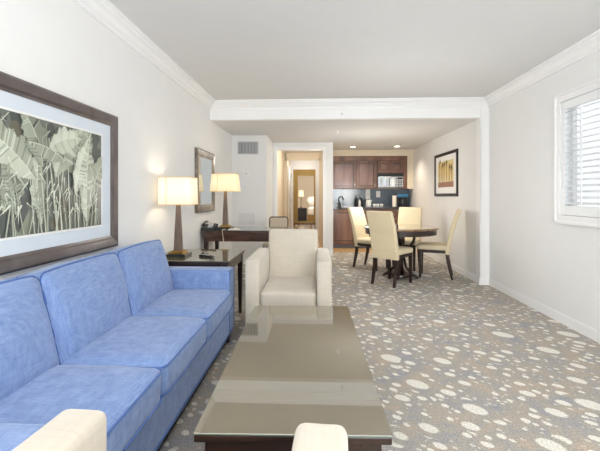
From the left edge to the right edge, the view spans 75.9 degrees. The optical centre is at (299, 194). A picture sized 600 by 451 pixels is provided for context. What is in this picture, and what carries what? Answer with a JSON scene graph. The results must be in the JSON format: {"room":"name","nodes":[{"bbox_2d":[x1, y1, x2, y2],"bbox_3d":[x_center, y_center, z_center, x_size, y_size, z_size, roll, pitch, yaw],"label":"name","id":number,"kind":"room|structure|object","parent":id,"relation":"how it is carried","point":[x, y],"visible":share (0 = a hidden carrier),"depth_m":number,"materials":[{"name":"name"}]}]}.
{"room":"hotel room","nodes":[
{"label":"hotel room","id":0,"kind":"room"},
{"bbox_2d":[0,0,231,279],"bbox_3d":[-1.470,-0.045,2.249,0.120,2.530,9.760,0,0,3],"label":"wall","id":1,"kind":"structure","parent":0,"point":[56,46],"depth_m":3.10,"materials":[{"name":"paint"}]},
{"bbox_2d":[0,71,117,274],"bbox_3d":[-1.399,-0.102,2.086,0.035,0.956,1.560,0,0,3],"label":"framed print","id":2,"kind":"object","parent":1,"relation":"attached to","point":[59,153],"visible":1,"depth_m":2.17,"materials":[{"name":"brown wood"}]},
{"bbox_2d":[71,0,214,109],"bbox_3d":[-1.394,-1.252,1.440,0.104,0.115,7.950,0,0,3],"label":"crown molding","id":3,"kind":"structure","parent":1,"relation":"attached to","point":[104,12],"depth_m":3.17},
{"bbox_2d":[195,147,214,212],"bbox_3d":[-1.258,-0.180,5.137,0.040,0.810,0.810,0,0,3],"label":"wall mirror","id":4,"kind":"object","parent":1,"relation":"attached to","point":[204,160],"visible":0.84,"depth_m":5.08,"materials":[{"name":"brown metal"}]},
{"bbox_2d":[199,157,211,204],"bbox_3d":[-1.266,-0.180,5.138,0.016,0.620,0.620,0,0,3],"label":"mirror glass","id":5,"kind":"object","parent":4,"relation":"attached to","point":[205,163],"depth_m":5.13,"materials":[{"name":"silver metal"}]},
{"bbox_2d":[232,135,272,258],"bbox_3d":[-0.872,0.083,7.372,0.610,2.275,1.130,0,0,3],"label":"wall","id":6,"kind":"structure","parent":0,"point":[255,196],"depth_m":6.81,"materials":[{"name":"paint"}]},
{"bbox_2d":[238,213,254,223],"bbox_3d":[-0.940,0.420,6.803,0.295,0.200,0.014,0,0,3],"label":"air vent","id":7,"kind":"object","parent":6,"relation":"in","point":[243,218],"visible":1,"depth_m":6.80,"materials":[{"name":"metal"}]},
{"bbox_2d":[238,141,257,153],"bbox_3d":[-0.920,-0.833,6.802,0.365,0.225,0.014,0,0,3],"label":"air vent","id":8,"kind":"object","parent":6,"relation":"in","point":[244,147],"visible":1,"depth_m":6.80,"materials":[{"name":"grey metal"}]},
{"bbox_2d":[278,151,289,216],"bbox_3d":[-0.410,0.083,10.524,0.100,2.275,5.210,0,0,3],"label":"wall","id":9,"kind":"structure","parent":0,"point":[280,153],"depth_m":8.96,"materials":[{"name":"beige paint"}]},
{"bbox_2d":[288,166,290,226],"bbox_3d":[-0.301,0.200,11.182,0.048,2.020,0.773,0,0,3],"label":"door","id":10,"kind":"structure","parent":9,"relation":"in","point":[289,168],"depth_m":10.98,"materials":[{"name":"wood"}]},
{"bbox_2d":[284,153,322,243],"bbox_3d":[0.091,0.083,9.673,0.979,2.275,0.165,0,0,3],"label":"trim","id":11,"kind":"structure","parent":9,"relation":"attached to","point":[287,156],"depth_m":9.59,"materials":[{"name":"beige paint"}]},
{"bbox_2d":[290,160,318,235],"bbox_3d":[0.181,0.083,11.656,0.979,2.275,0.135,0,0,3],"label":"trim","id":12,"kind":"structure","parent":9,"relation":"attached to","point":[313,164],"depth_m":11.59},
{"bbox_2d":[273,142,332,250],"bbox_3d":[0.061,0.083,7.825,1.212,2.275,0.140,0,0,3],"label":"wall","id":13,"kind":"structure","parent":0,"point":[329,145],"depth_m":7.73,"materials":[{"name":"paint"}]},
{"bbox_2d":[275,147,325,247],"bbox_3d":[0.002,0.125,7.750,1.024,2.190,0.015,0,0,3],"label":"trim","id":14,"kind":"structure","parent":13,"relation":"attached to","point":[276,148],"depth_m":7.72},
{"bbox_2d":[293,169,314,226],"bbox_3d":[0.245,0.083,13.052,0.979,2.275,0.100,0,0,3],"label":"wall","id":15,"kind":"structure","parent":0,"point":[296,172],"depth_m":13.02,"materials":[{"name":"paint"}]},
{"bbox_2d":[298,176,313,220],"bbox_3d":[0.136,0.083,15.109,4.300,2.275,4.000,0,0,3],"label":"wall","id":16,"kind":"structure","parent":0,"point":[305,183],"depth_m":17.01,"materials":[{"name":"beige paint"}]},
{"bbox_2d":[212,119,475,152],"bbox_3d":[0.439,-1.105,11.317,5.050,0.100,11.750,0,0,3],"label":"ceiling","id":17,"kind":"structure","parent":0,"point":[362,134],"depth_m":6.40,"materials":[{"name":"paint"}]},
{"bbox_2d":[210,107,479,120],"bbox_3d":[0.654,-1.183,5.376,3.840,0.255,0.100,0,0,3],"label":"wall header","id":18,"kind":"structure","parent":0,"point":[459,112],"depth_m":5.33,"materials":[{"name":"white paint"}]},
{"bbox_2d":[211,97,487,109],"bbox_3d":[0.650,-1.252,5.274,3.840,0.115,0.104,0,0,3],"label":"crown molding","id":19,"kind":"structure","parent":18,"relation":"attached to","point":[431,102],"depth_m":5.27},
{"bbox_2d":[109,0,599,99],"bbox_3d":[0.472,-1.360,1.355,4.080,0.100,8.150,0,0,3],"label":"ceiling","id":20,"kind":"structure","parent":0,"point":[233,49],"depth_m":3.26,"materials":[{"name":"paint"}]},
{"bbox_2d":[318,236,416,252],"bbox_3d":[0.503,1.270,12.725,5.050,0.099,8.930,0,0,3],"label":"floor","id":21,"kind":"structure","parent":0,"point":[319,245],"depth_m":8.63,"materials":[{"name":"brown wood"}]},
{"bbox_2d":[298,208,306,220],"bbox_3d":[0.088,0.870,15.505,0.370,0.700,0.415,0,0,3],"label":"nightstand","id":22,"kind":"object","parent":21,"relation":"on","point":[302,212],"visible":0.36,"depth_m":15.30,"materials":[{"name":"brown wood"}]},
{"bbox_2d":[294,223,314,228],"bbox_3d":[0.167,1.077,12.726,0.720,0.285,0.340,0,0,3],"label":"bench","id":23,"kind":"object","parent":21,"relation":"on","point":[305,225],"visible":0.52,"depth_m":12.57,"materials":[{"name":"brown wood"}]},
{"bbox_2d":[308,206,313,220],"bbox_3d":[1.223,0.814,15.911,1.773,0.732,1.921,0,0,3],"label":"bed","id":24,"kind":"object","parent":21,"relation":"on","point":[311,208],"visible":0.22,"depth_m":15.00,"materials":[{"name":"white fabric"}]},
{"bbox_2d":[306,196,313,205],"bbox_3d":[0.536,0.256,15.569,0.519,0.402,0.661,0,0,-4],"label":"pillow","id":25,"kind":"object","parent":24,"relation":"on","point":[310,200],"visible":0.59,"depth_m":15.30,"materials":[{"name":"white fabric"}]},
{"bbox_2d":[308,206,313,214],"bbox_3d":[1.223,0.639,15.911,1.773,0.383,1.921,0,0,3],"label":"duvet","id":26,"kind":"object","parent":24,"relation":"on","point":[311,208],"depth_m":15.00,"materials":[{"name":"white fabric"}]},
{"bbox_2d":[333,209,354,247],"bbox_3d":[1.022,0.773,9.053,0.578,0.893,0.620,0,0,3],"label":"base cabinet","id":27,"kind":"object","parent":21,"relation":"on","point":[343,237],"visible":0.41,"depth_m":8.78,"materials":[{"name":"brown wood"}]},
{"bbox_2d":[333,207,398,208],"bbox_3d":[1.678,0.305,9.042,1.900,0.040,0.618,0,0,3],"label":"countertop","id":28,"kind":"structure","parent":27,"relation":"on","point":[333,207],"depth_m":8.78,"materials":[{"name":"stone"}]},
{"bbox_2d":[364,198,371,206],"bbox_3d":[1.605,0.182,9.085,0.156,0.205,0.150,0,0,-40],"label":"electric kettle","id":29,"kind":"object","parent":28,"relation":"on","point":[368,201],"visible":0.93,"depth_m":9.04,"materials":[{"name":"plastic"}]},
{"bbox_2d":[392,194,396,206],"bbox_3d":[2.212,0.125,9.029,0.116,0.320,0.116,0,0,3],"label":"paper towel roll","id":30,"kind":"object","parent":28,"relation":"on","point":[394,198],"visible":0.9,"depth_m":8.99,"materials":[{"name":"white paper"}]},
{"bbox_2d":[396,194,407,206],"bbox_3d":[2.404,0.130,9.060,0.240,0.310,0.220,0,0,3],"label":"coffee maker","id":31,"kind":"object","parent":28,"relation":"on","point":[401,198],"visible":0.89,"depth_m":8.98,"materials":[{"name":"black plastic"}]},
{"bbox_2d":[359,209,375,247],"bbox_3d":[1.526,0.773,9.030,0.428,0.893,0.620,0,0,3],"label":"base cabinet","id":32,"kind":"object","parent":21,"relation":"on","point":[364,210],"visible":0.11,"depth_m":8.76,"materials":[{"name":"brown wood"}]},
{"bbox_2d":[376,209,398,223],"bbox_3d":[1.996,0.773,9.009,0.508,0.893,0.620,0,0,3],"label":"base cabinet","id":33,"kind":"object","parent":21,"relation":"on","point":[395,211],"visible":0.16,"depth_m":8.73,"materials":[{"name":"brown wood"}]},
{"bbox_2d":[160,252,599,450],"bbox_3d":[0.536,1.270,2.764,4.080,0.100,10.970,0,0,3],"label":"floor","id":34,"kind":"structure","parent":0,"point":[460,363],"depth_m":2.77,"materials":[{"name":"carpet"}]},
{"bbox_2d":[0,240,233,450],"bbox_3d":[-0.990,0.783,2.067,0.815,0.874,2.440,0,0,3],"label":"sofa","id":35,"kind":"object","parent":34,"relation":"on","point":[128,335],"visible":0.99,"depth_m":1.80,"materials":[{"name":"blue fabric"}]},
{"bbox_2d":[0,277,58,400],"bbox_3d":[-1.224,0.585,1.404,0.274,0.469,0.709,-11,-1,3],"label":"cushion","id":36,"kind":"object","parent":35,"relation":"on","point":[29,310],"depth_m":1.56,"materials":[{"name":"blue fabric"}]},
{"bbox_2d":[18,254,130,363],"bbox_3d":[-1.193,0.584,2.087,0.274,0.472,0.709,-11,-1,3],"label":"cushion","id":37,"kind":"object","parent":35,"relation":"on","point":[86,300],"depth_m":1.94,"materials":[{"name":"blue fabric"}]},
{"bbox_2d":[0,365,160,450],"bbox_3d":[-0.919,0.838,1.390,0.605,0.205,0.694,0,0,3],"label":"seat cushion","id":38,"kind":"object","parent":35,"relation":"on","point":[129,396],"depth_m":1.45,"materials":[{"name":"blue fabric"}]},
{"bbox_2d":[62,316,205,393],"bbox_3d":[-0.888,0.837,2.072,0.609,0.204,0.693,0,0,3],"label":"seat cushion","id":39,"kind":"object","parent":35,"relation":"on","point":[169,344],"depth_m":1.93,"materials":[{"name":"blue fabric"}]},
{"bbox_2d":[103,241,172,315],"bbox_3d":[-1.167,0.586,2.768,0.272,0.468,0.708,-11,-1,3],"label":"cushion","id":40,"kind":"object","parent":35,"relation":"on","point":[148,276],"depth_m":2.63,"materials":[{"name":"blue fabric"}]},
{"bbox_2d":[134,289,230,337],"bbox_3d":[-0.857,0.837,2.756,0.607,0.207,0.692,0,0,3],"label":"seat cushion","id":41,"kind":"object","parent":35,"relation":"on","point":[213,306],"depth_m":2.63,"materials":[{"name":"blue fabric"}]},
{"bbox_2d":[12,409,347,450],"bbox_3d":[-0.284,0.779,0.524,0.710,0.882,0.837,0,0,6],"label":"armchair","id":42,"kind":"object","parent":34,"relation":"on","point":[72,429],"visible":1,"depth_m":0.86,"materials":[{"name":"beige leather"}]},
{"bbox_2d":[165,249,244,312],"bbox_3d":[-0.959,0.895,3.687,0.730,0.650,0.720,0,0,3],"label":"end table","id":43,"kind":"object","parent":34,"relation":"on","point":[222,257],"visible":0.56,"depth_m":3.57,"materials":[{"name":"brown wood"}]},
{"bbox_2d":[158,177,197,256],"bbox_3d":[-1.142,0.203,3.615,0.324,0.735,0.268,0,0,3],"label":"table lamp","id":44,"kind":"object","parent":43,"relation":"on","point":[178,191],"visible":0.99,"depth_m":3.49,"materials":[{"name":"beige fabric"}]},
{"bbox_2d":[199,254,213,257],"bbox_3d":[-0.860,0.558,3.543,0.170,0.024,0.055,0,0,31],"label":"remote control","id":45,"kind":"object","parent":43,"relation":"on","point":[201,255],"visible":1,"depth_m":3.52,"materials":[{"name":"black plastic"}]},
{"bbox_2d":[201,226,303,248],"bbox_3d":[-0.602,0.837,5.208,1.295,0.767,0.630,0,0,3],"label":"writing desk","id":46,"kind":"object","parent":34,"relation":"on","point":[246,234],"visible":0.56,"depth_m":4.92,"materials":[{"name":"brown wood"}]},
{"bbox_2d":[201,221,216,229],"bbox_3d":[-1.193,0.396,5.037,0.160,0.115,0.189,0,0,1],"label":"desk phone","id":47,"kind":"object","parent":46,"relation":"on","point":[211,226],"visible":1,"depth_m":5.01,"materials":[{"name":"grey plastic"}]},
{"bbox_2d":[210,173,240,228],"bbox_3d":[-1.002,0.086,5.171,0.378,0.735,0.309,0,0,3],"label":"table lamp","id":48,"kind":"object","parent":46,"relation":"on","point":[220,182],"visible":0.98,"depth_m":5.04,"materials":[{"name":"beige fabric"}]},
{"bbox_2d":[262,216,288,247],"bbox_3d":[-0.357,0.785,6.029,0.424,0.871,0.537,0,0,3],"label":"desk chair","id":49,"kind":"object","parent":34,"relation":"on","point":[274,221],"visible":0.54,"depth_m":6.26,"materials":[{"name":"beige fabric"}]},
{"bbox_2d":[245,229,331,324],"bbox_3d":[-0.080,0.779,3.535,0.710,0.882,0.836,0,0,3],"label":"armchair","id":50,"kind":"object","parent":34,"relation":"on","point":[293,271],"visible":0.73,"depth_m":3.38,"materials":[{"name":"beige fabric"}]},
{"bbox_2d":[260,277,316,305],"bbox_3d":[-0.085,0.864,3.429,0.464,0.170,0.609,0,0,3],"label":"seat cushion","id":51,"kind":"object","parent":50,"relation":"on","point":[274,291],"depth_m":3.16,"materials":[{"name":"beige fabric"}]},
{"bbox_2d":[193,305,392,450],"bbox_3d":[-0.008,0.995,1.957,0.644,0.450,1.440,0,0,1],"label":"coffee table","id":52,"kind":"object","parent":34,"relation":"on","point":[288,367],"visible":0.99,"depth_m":1.55,"materials":[{"name":"brown glass"}]},
{"bbox_2d":[347,207,387,270],"bbox_3d":[1.154,0.718,6.509,0.605,1.011,0.400,0,0,44],"label":"dining chair","id":53,"kind":"object","parent":34,"relation":"on","point":[357,216],"visible":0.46,"depth_m":6.53,"materials":[{"name":"beige fabric"}]},
{"bbox_2d":[366,211,412,287],"bbox_3d":[1.236,0.718,5.287,0.400,1.011,0.605,0,0,44],"label":"dining chair","id":54,"kind":"object","parent":34,"relation":"on","point":[383,233],"visible":1,"depth_m":5.14,"materials":[{"name":"beige fabric"}]},
{"bbox_2d":[363,224,438,279],"bbox_3d":[1.485,0.841,5.699,1.084,0.756,1.084,0,0,28],"label":"dining table","id":55,"kind":"object","parent":34,"relation":"on","point":[403,230],"visible":0.64,"depth_m":5.54,"materials":[{"name":"brown wood"}]},
{"bbox_2d":[392,207,421,270],"bbox_3d":[1.806,0.718,6.490,0.400,1.011,0.605,0,0,27],"label":"dining chair","id":56,"kind":"object","parent":34,"relation":"on","point":[407,215],"visible":0.46,"depth_m":6.61,"materials":[{"name":"beige fabric"}]},
{"bbox_2d":[417,209,460,279],"bbox_3d":[2.082,0.718,5.754,0.605,1.011,0.400,0,0,22],"label":"dining chair","id":57,"kind":"object","parent":34,"relation":"on","point":[427,247],"visible":0.99,"depth_m":5.59,"materials":[{"name":"beige fabric"}]},
{"bbox_2d":[409,120,475,274],"bbox_3d":[2.680,0.083,7.326,0.250,2.275,4.160,0,0,3],"label":"wall","id":58,"kind":"structure","parent":0,"point":[439,211],"depth_m":6.29,"materials":[{"name":"paint"}]},
{"bbox_2d":[434,149,457,195],"bbox_3d":[2.509,-0.355,6.653,0.030,0.755,1.160,0,0,3],"label":"picture","id":59,"kind":"object","parent":58,"relation":"attached to","point":[445,164],"visible":1,"depth_m":6.59},
{"bbox_2d":[438,159,453,187],"bbox_3d":[2.511,-0.383,6.653,0.001,0.495,0.800,0,0,3],"label":"print","id":60,"kind":"object","parent":59,"relation":"attached to","point":[445,166],"depth_m":6.62},
{"bbox_2d":[416,247,475,281],"bbox_3d":[2.533,1.173,7.022,0.016,0.095,3.340,0,0,3],"label":"baseboard","id":61,"kind":"structure","parent":58,"relation":"attached to","point":[459,270],"depth_m":6.16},
{"bbox_2d":[476,107,488,283],"bbox_3d":[2.511,0.000,5.291,0.124,2.440,0.122,0,0,3],"label":"trim column","id":62,"kind":"structure","parent":0,"point":[482,123],"depth_m":5.23,"materials":[{"name":"white paint"}]},
{"bbox_2d":[479,278,488,284],"bbox_3d":[2.499,1.173,5.221,0.140,0.095,0.018,0,0,3],"label":"baseboard","id":63,"kind":"structure","parent":62,"relation":"attached to","point":[482,281],"depth_m":5.21,"materials":[{"name":"white wood"}]},
{"bbox_2d":[489,51,599,330],"bbox_3d":[2.458,-0.045,1.215,0.140,2.530,8.050,0,0,3],"label":"wall","id":64,"kind":"structure","parent":0,"point":[555,265],"depth_m":4.08,"materials":[{"name":"paint"}]},
{"bbox_2d":[484,29,599,106],"bbox_3d":[2.338,-1.252,1.270,0.104,0.115,7.950,0,0,3],"label":"crown molding","id":65,"kind":"structure","parent":64,"relation":"attached to","point":[590,44],"depth_m":3.77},
{"bbox_2d":[489,278,599,343],"bbox_3d":[2.381,1.173,1.253,0.016,0.095,7.920,0,0,3],"label":"baseboard","id":66,"kind":"structure","parent":64,"relation":"attached to","point":[583,329],"depth_m":3.81,"materials":[{"name":"white wood"}]},
{"bbox_2d":[554,77,599,227],"bbox_3d":[2.509,-0.345,3.054,0.144,1.234,1.394,0,0,3],"label":"window","id":67,"kind":"structure","parent":64,"relation":"in","point":[585,108],"depth_m":3.50,"materials":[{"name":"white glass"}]},
{"bbox_3d":[1.749,0.083,9.400,2.298,2.275,0.100,0,0,3],"label":"wall","id":68,"kind":"structure","parent":0,"visible":0},
{"bbox_2d":[333,189,341,206],"bbox_3d":[0.883,0.070,9.382,0.282,0.427,0.012,0,0,3],"label":"backsplash","id":69,"kind":"structure","parent":68,"relation":"attached to","point":[337,193],"depth_m":9.38,"materials":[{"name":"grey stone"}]},
{"bbox_2d":[333,161,355,188],"bbox_3d":[1.037,-0.474,9.177,0.568,0.652,0.368,0,0,3],"label":"upper cabinet","id":70,"kind":"object","parent":68,"relation":"attached to","point":[344,172],"visible":0.92,"depth_m":9.03,"materials":[{"name":"brown wood"}]},
{"bbox_2d":[356,161,375,188],"bbox_3d":[1.557,-0.474,9.153,0.468,0.652,0.368,0,0,3],"label":"upper cabinet","id":71,"kind":"object","parent":68,"relation":"attached to","point":[365,170],"visible":0.99,"depth_m":9.00,"materials":[{"name":"brown wood"}]},
{"bbox_2d":[333,156,406,160],"bbox_3d":[1.623,-0.855,9.172,1.760,0.106,0.323,0,0,3],"label":"valance","id":72,"kind":"object","parent":68,"relation":"attached to","point":[335,158],"visible":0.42,"depth_m":9.01,"materials":[{"name":"brown wood"}]},
{"bbox_2d":[333,150,412,188],"bbox_3d":[1.684,-0.601,9.173,1.908,0.909,0.360,0,0,3],"label":"trim","id":73,"kind":"structure","parent":68,"relation":"attached to","point":[409,153],"depth_m":8.97,"materials":[{"name":"beige paint"}]},
{"bbox_2d":[342,189,408,206],"bbox_3d":[1.835,0.070,9.338,1.614,0.427,0.012,0,0,3],"label":"backsplash","id":74,"kind":"structure","parent":68,"relation":"attached to","point":[349,195],"depth_m":9.34,"materials":[{"name":"blue stone"}]},
{"bbox_2d":[366,189,369,198],"bbox_3d":[1.648,-0.024,9.336,0.072,0.218,0.009,0,0,3],"label":"switch plate","id":75,"kind":"object","parent":74,"relation":"attached to","point":[367,190],"visible":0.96,"depth_m":9.33,"materials":[{"name":"white plastic"}]},
{"bbox_2d":[377,161,402,172],"bbox_3d":[2.117,-0.657,9.142,0.598,0.285,0.338,0,0,3],"label":"upper cabinet","id":76,"kind":"object","parent":68,"relation":"attached to","point":[382,166],"visible":1,"depth_m":8.98,"materials":[{"name":"brown wood"}]},
{"bbox_2d":[377,173,403,187],"bbox_3d":[2.116,-0.338,9.117,0.600,0.345,0.383,0,0,3],"label":"microwave","id":77,"kind":"object","parent":76,"relation":"attached to","point":[384,180],"visible":0.96,"depth_m":8.96,"materials":[{"name":"silver plastic"}]},
{"bbox_2d":[400,161,406,188],"bbox_3d":[2.461,-0.474,9.137,0.083,0.652,0.318,0,0,3],"label":"filler panel","id":78,"kind":"object","parent":76,"relation":"attached to","point":[404,162],"visible":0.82,"depth_m":8.98,"materials":[{"name":"brown wood"}]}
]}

